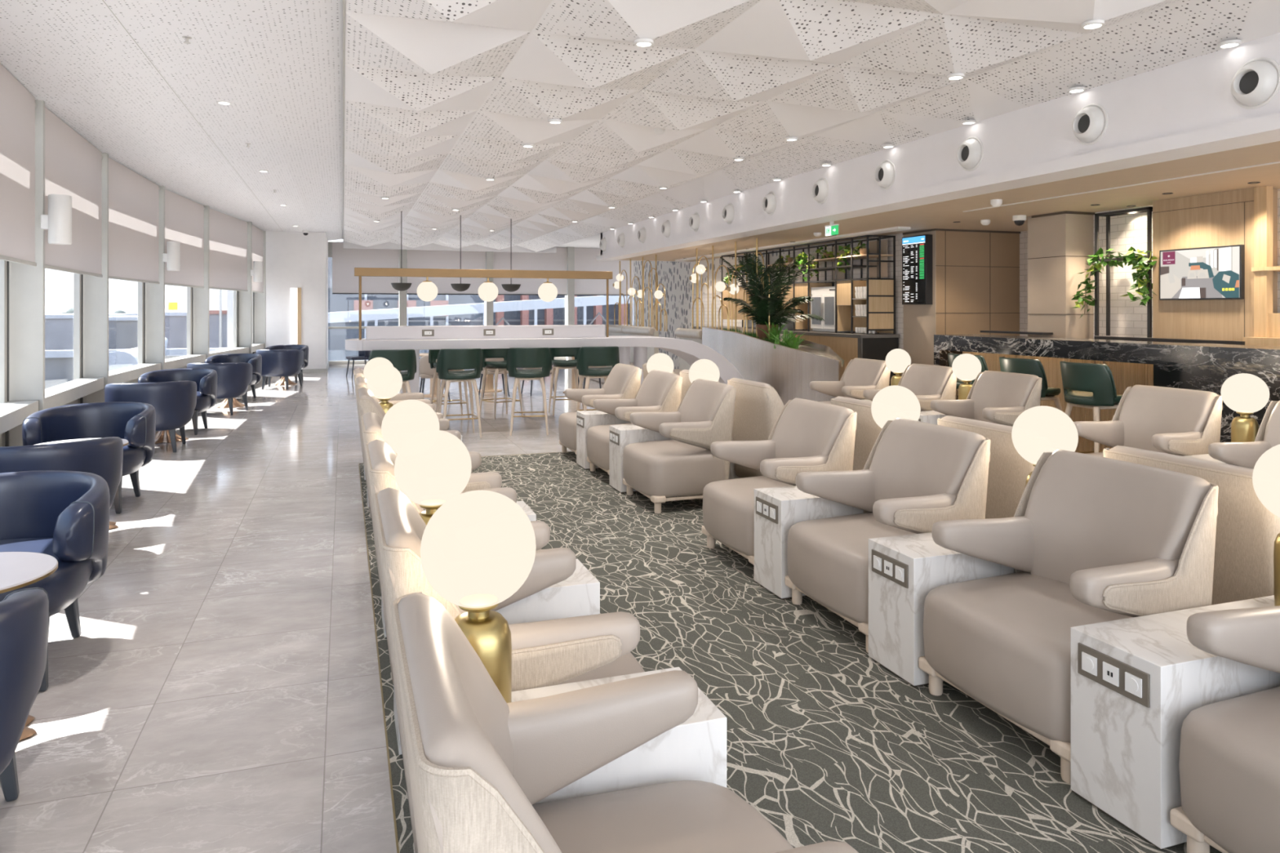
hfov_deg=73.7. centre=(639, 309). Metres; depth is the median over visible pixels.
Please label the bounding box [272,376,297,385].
pedestal table
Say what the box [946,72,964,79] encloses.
recessed light
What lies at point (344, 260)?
roller blind
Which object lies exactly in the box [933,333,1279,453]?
bar
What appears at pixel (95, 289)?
column
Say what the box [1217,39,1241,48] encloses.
recessed light
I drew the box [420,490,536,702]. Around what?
globe lamp
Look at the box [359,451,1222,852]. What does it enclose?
carpet
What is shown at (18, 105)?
roller blind
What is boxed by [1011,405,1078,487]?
globe lamp
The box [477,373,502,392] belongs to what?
dining table
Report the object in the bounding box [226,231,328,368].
wall
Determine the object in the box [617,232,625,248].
air nozzle
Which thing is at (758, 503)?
socket
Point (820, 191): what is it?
air nozzle
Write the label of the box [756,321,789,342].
fern
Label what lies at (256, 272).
wall light
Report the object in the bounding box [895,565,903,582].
socket
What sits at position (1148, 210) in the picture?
trellis
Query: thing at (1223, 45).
diffuser
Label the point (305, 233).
security camera
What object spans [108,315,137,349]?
building
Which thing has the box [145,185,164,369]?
trim
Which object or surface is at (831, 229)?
exit sign
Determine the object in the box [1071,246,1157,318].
ivy garland
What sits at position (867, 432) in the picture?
lounge chair
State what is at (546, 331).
socket
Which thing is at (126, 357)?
aircraft tail
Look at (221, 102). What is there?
recessed light
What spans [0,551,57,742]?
pedestal table
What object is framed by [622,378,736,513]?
lounge chair
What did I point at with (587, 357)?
bar stool
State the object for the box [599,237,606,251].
air nozzle
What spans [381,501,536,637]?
side table
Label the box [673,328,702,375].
banquette
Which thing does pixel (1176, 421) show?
lounge chair
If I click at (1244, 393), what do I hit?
globe lamp
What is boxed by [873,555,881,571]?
socket
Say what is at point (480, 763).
lounge chair
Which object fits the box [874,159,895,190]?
air nozzle
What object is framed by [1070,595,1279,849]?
side table
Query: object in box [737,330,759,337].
grass
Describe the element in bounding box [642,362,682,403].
lounge chair
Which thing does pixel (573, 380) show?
dining table
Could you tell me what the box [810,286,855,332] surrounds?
fridge
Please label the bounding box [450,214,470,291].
pendant lamp
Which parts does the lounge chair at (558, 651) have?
backrest, arm, arm, seat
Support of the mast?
on the ground
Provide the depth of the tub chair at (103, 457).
4.99 m
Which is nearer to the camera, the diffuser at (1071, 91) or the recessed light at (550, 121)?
the diffuser at (1071, 91)
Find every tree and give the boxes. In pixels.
[59,307,73,313]
[113,310,126,313]
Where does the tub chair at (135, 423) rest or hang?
on the floor
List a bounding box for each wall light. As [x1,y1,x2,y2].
[40,194,71,244]
[162,241,180,271]
[250,261,262,281]
[290,287,301,344]
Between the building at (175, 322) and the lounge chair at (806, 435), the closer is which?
the lounge chair at (806, 435)
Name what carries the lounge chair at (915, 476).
on the carpet
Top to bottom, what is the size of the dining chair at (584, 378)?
0.794 m
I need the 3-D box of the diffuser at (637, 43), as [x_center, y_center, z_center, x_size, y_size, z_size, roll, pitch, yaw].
[0.025,-1.689,5.408,0.094,0.014,0.094,0,0,-19]
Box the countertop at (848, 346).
[693,326,899,386]
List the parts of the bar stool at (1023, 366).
backrest, seat frame, seat, leg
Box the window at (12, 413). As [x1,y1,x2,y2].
[0,259,39,446]
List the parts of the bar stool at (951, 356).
seat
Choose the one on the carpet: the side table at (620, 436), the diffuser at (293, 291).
the side table at (620, 436)
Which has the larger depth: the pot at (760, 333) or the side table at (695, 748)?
the pot at (760, 333)
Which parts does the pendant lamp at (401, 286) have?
lamp shade, cord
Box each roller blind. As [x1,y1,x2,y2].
[0,62,37,266]
[44,106,102,277]
[108,157,160,284]
[164,188,205,288]
[208,208,248,291]
[252,224,263,293]
[332,241,399,294]
[407,249,485,294]
[493,247,567,295]
[574,248,633,295]
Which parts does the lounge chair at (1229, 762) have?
leg, frame, seat, arm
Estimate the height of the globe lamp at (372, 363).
0.572 m
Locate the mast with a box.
[218,289,222,347]
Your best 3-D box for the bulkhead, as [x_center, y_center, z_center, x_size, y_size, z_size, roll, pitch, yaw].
[5.233,-1.484,9.812,5.670,0.792,21.500,0,0,-19]
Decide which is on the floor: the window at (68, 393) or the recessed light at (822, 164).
the window at (68, 393)
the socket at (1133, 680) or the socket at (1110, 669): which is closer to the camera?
the socket at (1133, 680)
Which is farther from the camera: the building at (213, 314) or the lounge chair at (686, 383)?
the building at (213, 314)
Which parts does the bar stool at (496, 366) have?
leg, backrest, seat, seat frame, leg, leg, leg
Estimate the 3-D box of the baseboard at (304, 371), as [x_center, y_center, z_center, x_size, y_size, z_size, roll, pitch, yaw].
[-9.012,1.505,21.995,1.820,0.090,2.930,0,0,-19]
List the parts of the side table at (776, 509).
socket plate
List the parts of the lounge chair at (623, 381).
leg, frame, seat, arm, arm, backrest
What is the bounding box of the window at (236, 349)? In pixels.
[208,290,249,356]
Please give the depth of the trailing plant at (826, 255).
13.42 m
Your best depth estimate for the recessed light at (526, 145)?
8.77 m
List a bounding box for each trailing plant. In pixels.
[722,262,764,284]
[772,253,795,273]
[791,251,820,281]
[815,244,835,261]
[832,240,869,272]
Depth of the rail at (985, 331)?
9.99 m
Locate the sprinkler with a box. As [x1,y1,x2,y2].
[182,35,191,44]
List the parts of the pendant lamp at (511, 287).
lamp shade, cord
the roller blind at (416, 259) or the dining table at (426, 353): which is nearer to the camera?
the dining table at (426, 353)
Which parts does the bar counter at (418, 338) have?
leg, socket plate, socket plate, socket plate, leg, leg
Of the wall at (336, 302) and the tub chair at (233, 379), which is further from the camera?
the wall at (336, 302)
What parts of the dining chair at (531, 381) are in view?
leg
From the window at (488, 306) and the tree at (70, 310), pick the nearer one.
the window at (488, 306)
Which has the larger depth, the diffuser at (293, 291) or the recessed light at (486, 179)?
the diffuser at (293, 291)
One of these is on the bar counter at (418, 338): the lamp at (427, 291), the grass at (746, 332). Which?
the lamp at (427, 291)
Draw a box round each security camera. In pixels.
[302,230,309,235]
[1012,214,1026,226]
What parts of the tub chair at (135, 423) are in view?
leg, seat, leg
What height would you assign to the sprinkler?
0.041 m
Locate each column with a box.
[2,99,44,446]
[78,152,108,404]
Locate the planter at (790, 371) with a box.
[702,326,844,404]
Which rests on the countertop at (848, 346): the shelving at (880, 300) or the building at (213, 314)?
the shelving at (880, 300)
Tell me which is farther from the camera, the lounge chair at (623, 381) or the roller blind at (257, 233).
the roller blind at (257, 233)
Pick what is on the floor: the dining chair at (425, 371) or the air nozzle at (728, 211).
the dining chair at (425, 371)
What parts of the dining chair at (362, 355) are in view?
leg, leg, seat, backrest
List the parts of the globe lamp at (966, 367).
globe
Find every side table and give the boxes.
[366,435,462,506]
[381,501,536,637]
[393,559,599,755]
[511,666,726,804]
[576,410,630,469]
[608,424,740,493]
[754,485,863,599]
[868,532,1014,687]
[917,410,946,424]
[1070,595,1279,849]
[1182,453,1228,464]
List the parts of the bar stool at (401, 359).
seat, leg, leg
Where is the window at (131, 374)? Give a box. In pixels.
[108,281,161,383]
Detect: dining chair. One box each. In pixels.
[346,350,371,377]
[419,355,450,401]
[478,358,509,397]
[520,367,554,395]
[577,366,606,388]
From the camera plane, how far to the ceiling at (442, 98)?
6.98 m
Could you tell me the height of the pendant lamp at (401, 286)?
1.500 m
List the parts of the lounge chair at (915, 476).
leg, frame, arm, seat, leg, arm, backrest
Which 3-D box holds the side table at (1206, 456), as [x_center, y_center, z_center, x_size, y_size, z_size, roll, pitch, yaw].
[3.892,1.279,5.778,0.734,0.530,0.320,0,0,-19]
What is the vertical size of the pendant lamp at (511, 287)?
1.500 m
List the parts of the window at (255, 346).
sill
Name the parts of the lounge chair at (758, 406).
backrest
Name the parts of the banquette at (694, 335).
seat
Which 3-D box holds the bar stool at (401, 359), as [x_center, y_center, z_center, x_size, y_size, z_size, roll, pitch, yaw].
[-2.939,1.011,10.111,0.564,1.081,0.531,0,0,-25]
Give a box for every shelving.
[721,235,895,334]
[1242,186,1279,346]
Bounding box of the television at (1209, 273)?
[1159,244,1244,300]
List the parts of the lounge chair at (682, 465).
leg, arm, leg, frame, seat, arm, backrest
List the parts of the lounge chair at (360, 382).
backrest, arm, arm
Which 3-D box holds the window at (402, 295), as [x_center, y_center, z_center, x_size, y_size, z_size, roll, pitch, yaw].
[-7.665,-0.165,24.026,2.100,3.430,0.380,0,0,-19]
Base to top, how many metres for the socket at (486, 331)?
0.045 m
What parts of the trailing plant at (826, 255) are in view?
pot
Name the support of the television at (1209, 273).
attached to the wall at (1226, 218)
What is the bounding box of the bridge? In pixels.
[328,295,633,325]
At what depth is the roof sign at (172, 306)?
124.00 m
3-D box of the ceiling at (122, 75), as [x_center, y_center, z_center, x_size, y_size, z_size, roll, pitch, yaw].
[0.784,-1.975,11.389,15.040,0.210,31.000,0,0,-19]
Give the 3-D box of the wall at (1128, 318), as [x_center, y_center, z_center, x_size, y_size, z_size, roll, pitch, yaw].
[4.713,-0.165,11.802,1.545,3.430,25.600,0,0,-19]
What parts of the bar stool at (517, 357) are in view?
leg, backrest, seat, seat frame, leg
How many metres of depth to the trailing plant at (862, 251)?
12.79 m
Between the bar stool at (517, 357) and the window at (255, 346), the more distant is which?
the window at (255, 346)
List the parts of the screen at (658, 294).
globe, globe, globe, globe, globe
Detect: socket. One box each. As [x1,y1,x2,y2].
[424,331,431,334]
[485,330,493,333]
[544,329,551,333]
[756,501,761,512]
[763,503,768,515]
[769,506,775,519]
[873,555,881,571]
[884,560,892,576]
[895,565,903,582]
[1081,652,1097,675]
[1102,662,1119,687]
[1124,671,1142,697]
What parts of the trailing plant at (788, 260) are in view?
pot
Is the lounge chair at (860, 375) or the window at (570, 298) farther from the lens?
the window at (570, 298)
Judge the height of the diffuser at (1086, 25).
0.014 m
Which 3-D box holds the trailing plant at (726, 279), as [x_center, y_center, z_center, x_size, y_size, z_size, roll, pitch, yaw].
[1.978,-0.662,16.138,0.366,0.470,1.530,0,0,-19]
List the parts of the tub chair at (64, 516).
leg, seat, leg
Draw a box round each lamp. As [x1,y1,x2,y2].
[354,267,612,339]
[363,357,393,401]
[366,364,402,413]
[381,399,439,453]
[391,211,411,291]
[394,429,471,525]
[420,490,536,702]
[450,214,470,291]
[501,218,520,292]
[646,352,673,373]
[688,359,719,382]
[871,385,920,428]
[885,348,911,386]
[951,353,981,399]
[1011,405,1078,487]
[1220,373,1269,442]
[1252,444,1279,606]
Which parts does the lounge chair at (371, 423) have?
backrest, arm, arm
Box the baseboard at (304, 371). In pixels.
[302,361,328,373]
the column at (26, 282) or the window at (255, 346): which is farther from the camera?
the window at (255, 346)
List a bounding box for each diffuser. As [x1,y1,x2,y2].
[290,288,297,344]
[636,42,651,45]
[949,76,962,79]
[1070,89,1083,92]
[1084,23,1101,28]
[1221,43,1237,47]
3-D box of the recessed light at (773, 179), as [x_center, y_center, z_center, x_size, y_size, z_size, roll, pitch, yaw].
[1.784,-1.688,11.101,0.124,0.020,0.124,0,0,-19]
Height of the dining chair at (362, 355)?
0.794 m
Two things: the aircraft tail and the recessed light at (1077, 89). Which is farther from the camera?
the aircraft tail
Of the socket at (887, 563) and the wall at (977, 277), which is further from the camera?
the wall at (977, 277)
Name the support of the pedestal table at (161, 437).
on the floor
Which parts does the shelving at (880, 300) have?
shelf, shelf, shelf, panel, shelf, shelf, shelf, panel, wood panel, wood panel, wood panel, panel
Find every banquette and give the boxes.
[590,324,658,382]
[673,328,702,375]
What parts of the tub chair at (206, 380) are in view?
leg, seat, leg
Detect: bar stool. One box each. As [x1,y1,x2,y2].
[368,349,416,393]
[428,349,469,417]
[435,348,483,437]
[480,348,523,419]
[506,347,551,435]
[548,347,583,416]
[576,346,619,411]
[947,352,988,399]
[999,356,1062,411]
[1059,360,1122,453]
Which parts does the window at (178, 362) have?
sill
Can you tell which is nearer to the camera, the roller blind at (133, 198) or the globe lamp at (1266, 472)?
the globe lamp at (1266, 472)
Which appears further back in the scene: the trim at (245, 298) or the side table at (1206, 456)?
the trim at (245, 298)
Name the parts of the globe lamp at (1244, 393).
globe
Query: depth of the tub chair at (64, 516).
3.87 m
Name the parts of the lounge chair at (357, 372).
backrest, arm, arm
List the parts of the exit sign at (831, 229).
panel, panel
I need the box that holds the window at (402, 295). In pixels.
[328,241,406,364]
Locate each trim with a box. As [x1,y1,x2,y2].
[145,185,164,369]
[192,205,208,363]
[238,222,252,353]
[252,231,266,353]
[358,451,570,852]
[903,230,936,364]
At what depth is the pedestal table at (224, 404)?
13.50 m
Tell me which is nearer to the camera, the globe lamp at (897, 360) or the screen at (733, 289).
the globe lamp at (897, 360)
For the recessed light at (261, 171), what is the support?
in the ceiling at (122, 75)
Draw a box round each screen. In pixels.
[613,254,666,331]
[688,237,769,339]
[902,234,932,304]
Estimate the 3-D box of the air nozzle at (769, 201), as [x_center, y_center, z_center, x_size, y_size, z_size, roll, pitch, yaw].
[1.709,-1.415,11.393,0.090,0.316,0.316,0,0,-19]
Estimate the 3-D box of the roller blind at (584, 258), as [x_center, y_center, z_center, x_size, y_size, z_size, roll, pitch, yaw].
[-0.946,-1.140,26.245,2.230,1.440,0.024,0,0,-19]
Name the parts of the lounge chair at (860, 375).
seat, arm, arm, backrest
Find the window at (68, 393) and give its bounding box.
[44,272,104,408]
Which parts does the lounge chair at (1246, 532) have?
backrest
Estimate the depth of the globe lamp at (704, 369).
7.46 m
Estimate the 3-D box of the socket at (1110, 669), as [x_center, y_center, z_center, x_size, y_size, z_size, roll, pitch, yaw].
[1.418,1.098,2.568,0.010,0.054,0.054,0,0,-19]
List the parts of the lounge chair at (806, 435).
leg, frame, arm, seat, arm, backrest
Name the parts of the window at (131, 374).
sill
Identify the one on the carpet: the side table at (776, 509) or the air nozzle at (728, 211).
the side table at (776, 509)
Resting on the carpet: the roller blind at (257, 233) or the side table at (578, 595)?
the side table at (578, 595)
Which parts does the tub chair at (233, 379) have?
leg, leg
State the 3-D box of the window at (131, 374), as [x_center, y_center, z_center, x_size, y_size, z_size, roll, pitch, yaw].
[-7.019,-0.215,11.590,0.332,3.530,2.852,0,0,-17]
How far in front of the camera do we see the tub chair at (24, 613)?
2.33 m
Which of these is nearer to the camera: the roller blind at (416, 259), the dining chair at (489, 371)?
the dining chair at (489, 371)
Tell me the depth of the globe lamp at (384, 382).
6.70 m
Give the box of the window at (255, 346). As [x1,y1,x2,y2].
[252,292,264,353]
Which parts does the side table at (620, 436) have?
socket plate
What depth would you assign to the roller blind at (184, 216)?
14.22 m
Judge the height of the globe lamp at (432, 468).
0.572 m
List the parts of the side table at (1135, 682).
socket plate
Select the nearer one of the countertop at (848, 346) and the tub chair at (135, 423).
the tub chair at (135, 423)
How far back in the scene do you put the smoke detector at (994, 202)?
8.47 m
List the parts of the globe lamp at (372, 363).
globe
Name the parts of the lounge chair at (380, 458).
backrest, arm, arm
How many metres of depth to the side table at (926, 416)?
8.18 m
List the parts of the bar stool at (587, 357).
leg, leg, seat frame, backrest, seat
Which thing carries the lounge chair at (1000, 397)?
on the carpet
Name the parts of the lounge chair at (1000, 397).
arm, arm, backrest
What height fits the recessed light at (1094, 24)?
0.020 m
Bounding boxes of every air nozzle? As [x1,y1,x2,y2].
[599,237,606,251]
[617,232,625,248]
[637,226,646,243]
[661,219,671,237]
[688,212,699,231]
[722,202,734,224]
[762,191,776,215]
[811,177,828,204]
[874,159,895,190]
[956,136,983,171]
[1071,102,1107,145]
[1231,57,1279,109]
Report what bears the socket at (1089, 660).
attached to the side table at (1135, 682)
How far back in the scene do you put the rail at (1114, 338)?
8.24 m
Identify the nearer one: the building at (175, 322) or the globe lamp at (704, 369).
the globe lamp at (704, 369)
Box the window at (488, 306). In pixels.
[406,250,493,325]
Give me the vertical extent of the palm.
1.370 m
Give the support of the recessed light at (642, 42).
in the ceiling at (442, 98)
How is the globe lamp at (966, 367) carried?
on the side table at (926, 416)
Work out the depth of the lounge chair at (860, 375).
10.07 m
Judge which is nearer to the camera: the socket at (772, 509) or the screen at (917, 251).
the socket at (772, 509)
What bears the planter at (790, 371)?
on the floor
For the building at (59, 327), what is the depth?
119.89 m
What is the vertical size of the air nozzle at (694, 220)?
0.316 m
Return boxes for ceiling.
[0,0,345,242]
[343,0,1279,253]
[617,141,1279,261]
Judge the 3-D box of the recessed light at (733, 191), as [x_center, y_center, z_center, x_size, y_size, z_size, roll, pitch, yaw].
[1.389,-1.688,12.235,0.124,0.020,0.124,0,0,-19]
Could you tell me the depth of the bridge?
32.72 m
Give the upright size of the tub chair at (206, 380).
0.775 m
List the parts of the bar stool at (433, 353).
leg, backrest, leg, leg, leg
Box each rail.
[980,330,1053,334]
[1094,336,1244,344]
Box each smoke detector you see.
[813,232,821,236]
[980,219,990,225]
[990,199,1002,207]
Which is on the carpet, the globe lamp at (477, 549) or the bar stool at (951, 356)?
the bar stool at (951, 356)
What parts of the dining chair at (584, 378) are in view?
backrest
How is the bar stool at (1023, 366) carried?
on the carpet
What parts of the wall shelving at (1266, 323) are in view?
shelf, shelf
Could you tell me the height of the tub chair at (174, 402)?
0.775 m
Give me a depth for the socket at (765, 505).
4.67 m
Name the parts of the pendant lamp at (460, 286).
lamp shade, cord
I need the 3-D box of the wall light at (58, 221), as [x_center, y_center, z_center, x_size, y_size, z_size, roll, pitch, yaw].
[-5.268,-0.810,7.707,0.230,0.440,0.180,0,0,-19]
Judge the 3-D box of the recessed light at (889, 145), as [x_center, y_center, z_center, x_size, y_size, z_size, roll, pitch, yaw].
[2.572,-1.688,8.834,0.124,0.020,0.124,0,0,-19]
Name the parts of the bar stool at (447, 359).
leg, leg, seat frame, backrest, seat, leg, leg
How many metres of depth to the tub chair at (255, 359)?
14.72 m
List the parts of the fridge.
glass, door, handle, glass, door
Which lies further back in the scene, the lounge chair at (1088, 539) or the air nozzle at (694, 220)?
the air nozzle at (694, 220)
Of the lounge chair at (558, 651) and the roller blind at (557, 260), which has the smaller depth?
the lounge chair at (558, 651)
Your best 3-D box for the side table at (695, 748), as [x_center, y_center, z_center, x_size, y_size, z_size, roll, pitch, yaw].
[-0.170,1.279,2.154,0.734,0.530,0.320,0,0,-19]
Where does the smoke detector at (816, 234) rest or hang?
attached to the ceiling at (1230, 170)
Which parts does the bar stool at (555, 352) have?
leg, leg, seat, backrest, seat frame, leg, leg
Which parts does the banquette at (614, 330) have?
seat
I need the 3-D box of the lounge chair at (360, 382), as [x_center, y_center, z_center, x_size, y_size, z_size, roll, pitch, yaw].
[-2.034,1.067,7.381,0.817,0.954,0.812,0,0,-19]
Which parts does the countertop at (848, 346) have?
frame, panel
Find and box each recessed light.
[216,100,231,105]
[258,169,268,172]
[485,177,494,180]
[521,143,533,147]
[548,119,562,124]
[634,38,653,47]
[658,186,667,189]
[732,190,741,192]
[733,157,744,160]
[772,177,782,180]
[785,137,798,141]
[821,163,831,166]
[882,143,894,147]
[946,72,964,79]
[961,119,976,124]
[1067,86,1085,93]
[1080,19,1104,29]
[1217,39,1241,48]
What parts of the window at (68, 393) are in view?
sill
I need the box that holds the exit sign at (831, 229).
[824,221,839,235]
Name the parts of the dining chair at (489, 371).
leg, backrest, seat, leg, leg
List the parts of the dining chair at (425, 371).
leg, leg, seat, backrest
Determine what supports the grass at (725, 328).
in the planter at (790, 371)
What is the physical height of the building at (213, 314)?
7.900 m
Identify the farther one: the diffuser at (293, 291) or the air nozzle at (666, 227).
the diffuser at (293, 291)
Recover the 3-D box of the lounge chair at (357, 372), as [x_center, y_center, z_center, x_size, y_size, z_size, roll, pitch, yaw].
[-2.400,1.067,8.434,0.817,0.954,0.812,0,0,-19]
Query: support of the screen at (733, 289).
on the planter at (790, 371)
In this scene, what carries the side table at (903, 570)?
on the carpet
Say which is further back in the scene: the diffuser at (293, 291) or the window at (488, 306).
the window at (488, 306)
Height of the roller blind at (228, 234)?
1.475 m
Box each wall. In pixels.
[44,347,226,389]
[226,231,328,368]
[328,240,630,360]
[633,188,1279,375]
[902,228,1020,336]
[1152,187,1277,341]
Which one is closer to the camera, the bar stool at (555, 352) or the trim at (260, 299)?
the bar stool at (555, 352)
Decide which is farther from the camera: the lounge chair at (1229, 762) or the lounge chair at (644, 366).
the lounge chair at (644, 366)
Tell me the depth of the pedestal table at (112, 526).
6.08 m
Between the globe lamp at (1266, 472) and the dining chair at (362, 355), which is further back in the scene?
the dining chair at (362, 355)
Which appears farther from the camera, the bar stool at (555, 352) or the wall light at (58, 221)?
the bar stool at (555, 352)
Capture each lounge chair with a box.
[353,368,431,462]
[354,376,443,481]
[356,386,472,517]
[360,412,502,592]
[364,439,550,683]
[373,487,644,852]
[391,591,858,852]
[558,363,641,454]
[586,369,682,474]
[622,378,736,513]
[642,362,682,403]
[680,368,719,399]
[701,398,857,576]
[727,377,784,478]
[785,417,990,653]
[809,358,890,404]
[831,396,881,471]
[862,363,956,410]
[918,449,1218,783]
[930,370,1041,426]
[937,415,1034,519]
[1073,384,1222,457]
[1102,445,1279,604]
[1170,605,1279,852]
[1208,400,1279,468]
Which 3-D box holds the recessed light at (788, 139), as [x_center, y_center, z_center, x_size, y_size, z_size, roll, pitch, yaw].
[1.504,-1.688,8.463,0.124,0.020,0.124,0,0,-19]
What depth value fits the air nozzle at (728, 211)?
12.53 m
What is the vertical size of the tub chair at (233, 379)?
0.775 m
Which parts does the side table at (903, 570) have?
socket plate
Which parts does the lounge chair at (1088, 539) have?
leg, arm, frame, seat, leg, backrest, arm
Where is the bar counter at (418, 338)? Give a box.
[345,324,744,393]
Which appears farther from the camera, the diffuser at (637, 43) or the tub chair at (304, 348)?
the tub chair at (304, 348)
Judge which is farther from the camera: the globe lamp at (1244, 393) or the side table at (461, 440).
the side table at (461, 440)
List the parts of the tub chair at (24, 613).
leg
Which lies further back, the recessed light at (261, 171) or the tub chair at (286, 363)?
the tub chair at (286, 363)
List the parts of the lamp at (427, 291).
post, globe, globe, globe, post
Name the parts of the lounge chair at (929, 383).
arm, backrest, arm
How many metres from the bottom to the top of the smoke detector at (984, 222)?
0.067 m
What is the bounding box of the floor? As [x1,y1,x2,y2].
[0,364,604,852]
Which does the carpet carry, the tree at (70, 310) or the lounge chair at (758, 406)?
the lounge chair at (758, 406)
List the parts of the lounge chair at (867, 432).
backrest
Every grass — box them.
[722,328,742,332]
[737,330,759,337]
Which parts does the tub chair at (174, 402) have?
leg, leg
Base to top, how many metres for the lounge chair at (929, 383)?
0.954 m
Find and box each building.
[44,313,137,350]
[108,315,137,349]
[164,311,186,348]
[208,310,226,347]
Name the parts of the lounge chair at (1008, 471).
backrest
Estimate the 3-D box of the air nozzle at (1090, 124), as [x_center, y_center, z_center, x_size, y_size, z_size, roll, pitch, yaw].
[3.405,-1.415,6.513,0.090,0.316,0.316,0,0,-19]
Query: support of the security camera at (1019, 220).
attached to the ceiling at (1230, 170)
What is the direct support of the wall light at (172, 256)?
attached to the trim at (154, 293)
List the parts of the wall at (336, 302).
sign panel, sign panel, sign panel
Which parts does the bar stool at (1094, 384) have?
leg, backrest, seat frame, seat, leg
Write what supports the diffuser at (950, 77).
attached to the recessed light at (957, 76)
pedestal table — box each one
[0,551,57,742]
[35,438,128,529]
[155,430,188,443]
[213,397,244,408]
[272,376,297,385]
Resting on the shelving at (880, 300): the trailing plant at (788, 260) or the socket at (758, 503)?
the trailing plant at (788, 260)
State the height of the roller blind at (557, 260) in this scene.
1.440 m
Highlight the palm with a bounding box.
[720,252,823,340]
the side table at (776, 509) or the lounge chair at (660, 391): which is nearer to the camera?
the side table at (776, 509)
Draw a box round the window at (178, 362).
[164,286,206,368]
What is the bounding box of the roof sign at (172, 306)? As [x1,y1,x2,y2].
[168,302,177,312]
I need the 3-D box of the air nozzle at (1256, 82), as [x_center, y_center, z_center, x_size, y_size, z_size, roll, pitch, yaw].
[3.817,-1.415,5.329,0.090,0.316,0.316,0,0,-19]
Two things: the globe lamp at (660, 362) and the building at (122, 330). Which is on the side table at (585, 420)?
the globe lamp at (660, 362)
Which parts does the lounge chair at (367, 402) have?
backrest, arm, arm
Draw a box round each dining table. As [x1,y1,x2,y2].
[419,352,444,397]
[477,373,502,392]
[563,356,577,393]
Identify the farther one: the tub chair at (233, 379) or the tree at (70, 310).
the tree at (70, 310)
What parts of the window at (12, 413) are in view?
sill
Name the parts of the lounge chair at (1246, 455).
arm, backrest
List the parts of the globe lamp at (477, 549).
globe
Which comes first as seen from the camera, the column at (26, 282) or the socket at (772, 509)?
the socket at (772, 509)
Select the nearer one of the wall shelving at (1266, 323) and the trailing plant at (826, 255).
the wall shelving at (1266, 323)
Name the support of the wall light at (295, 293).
attached to the wall at (294, 260)
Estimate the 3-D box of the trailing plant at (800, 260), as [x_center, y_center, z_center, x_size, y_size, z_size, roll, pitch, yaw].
[2.694,-0.693,13.980,0.310,0.507,0.687,0,0,-19]
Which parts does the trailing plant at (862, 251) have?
pot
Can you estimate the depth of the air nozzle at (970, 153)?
7.70 m
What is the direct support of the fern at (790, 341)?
in the planter at (790, 371)
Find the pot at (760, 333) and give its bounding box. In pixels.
[755,324,778,340]
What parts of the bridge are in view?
post, post, post, post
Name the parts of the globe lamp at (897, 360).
globe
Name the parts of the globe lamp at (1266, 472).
globe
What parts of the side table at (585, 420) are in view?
socket plate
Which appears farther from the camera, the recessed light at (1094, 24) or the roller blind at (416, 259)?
the roller blind at (416, 259)
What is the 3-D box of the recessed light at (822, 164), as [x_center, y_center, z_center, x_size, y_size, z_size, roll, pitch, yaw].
[2.178,-1.688,9.968,0.124,0.020,0.124,0,0,-19]
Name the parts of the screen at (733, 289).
globe, globe, globe, globe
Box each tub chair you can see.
[0,436,123,508]
[0,470,110,692]
[0,586,48,801]
[22,401,155,514]
[104,380,196,452]
[137,368,217,435]
[186,362,253,415]
[204,353,262,401]
[255,349,304,389]
[264,344,308,382]
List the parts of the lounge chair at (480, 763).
backrest, arm, seat, arm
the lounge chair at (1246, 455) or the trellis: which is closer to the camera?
the lounge chair at (1246, 455)
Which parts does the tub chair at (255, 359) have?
seat, leg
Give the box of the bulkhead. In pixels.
[595,32,1279,262]
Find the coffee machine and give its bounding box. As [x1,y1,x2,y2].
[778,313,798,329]
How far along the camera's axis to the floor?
3.86 m
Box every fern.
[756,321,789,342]
[769,329,807,348]
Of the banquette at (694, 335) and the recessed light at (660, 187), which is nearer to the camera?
the recessed light at (660, 187)
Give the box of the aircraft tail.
[108,337,168,371]
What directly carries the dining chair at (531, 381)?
on the floor
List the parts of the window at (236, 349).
sill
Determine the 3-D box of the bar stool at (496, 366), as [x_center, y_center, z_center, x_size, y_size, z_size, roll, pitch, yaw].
[-2.030,1.011,12.351,0.564,1.081,0.531,0,0,-39]
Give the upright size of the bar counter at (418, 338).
1.335 m
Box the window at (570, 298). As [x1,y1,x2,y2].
[554,246,574,359]
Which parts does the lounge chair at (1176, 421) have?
seat, arm, backrest, arm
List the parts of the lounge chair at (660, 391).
leg, frame, seat, arm, arm, backrest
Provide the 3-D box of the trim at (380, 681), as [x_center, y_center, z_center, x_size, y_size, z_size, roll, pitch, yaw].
[2.180,1.546,3.921,6.406,0.008,11.976,0,0,-19]
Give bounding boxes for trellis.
[1094,206,1152,337]
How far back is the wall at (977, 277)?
11.78 m
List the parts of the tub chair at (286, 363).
leg, leg, leg, seat, leg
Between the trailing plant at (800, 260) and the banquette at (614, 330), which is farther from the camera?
the banquette at (614, 330)

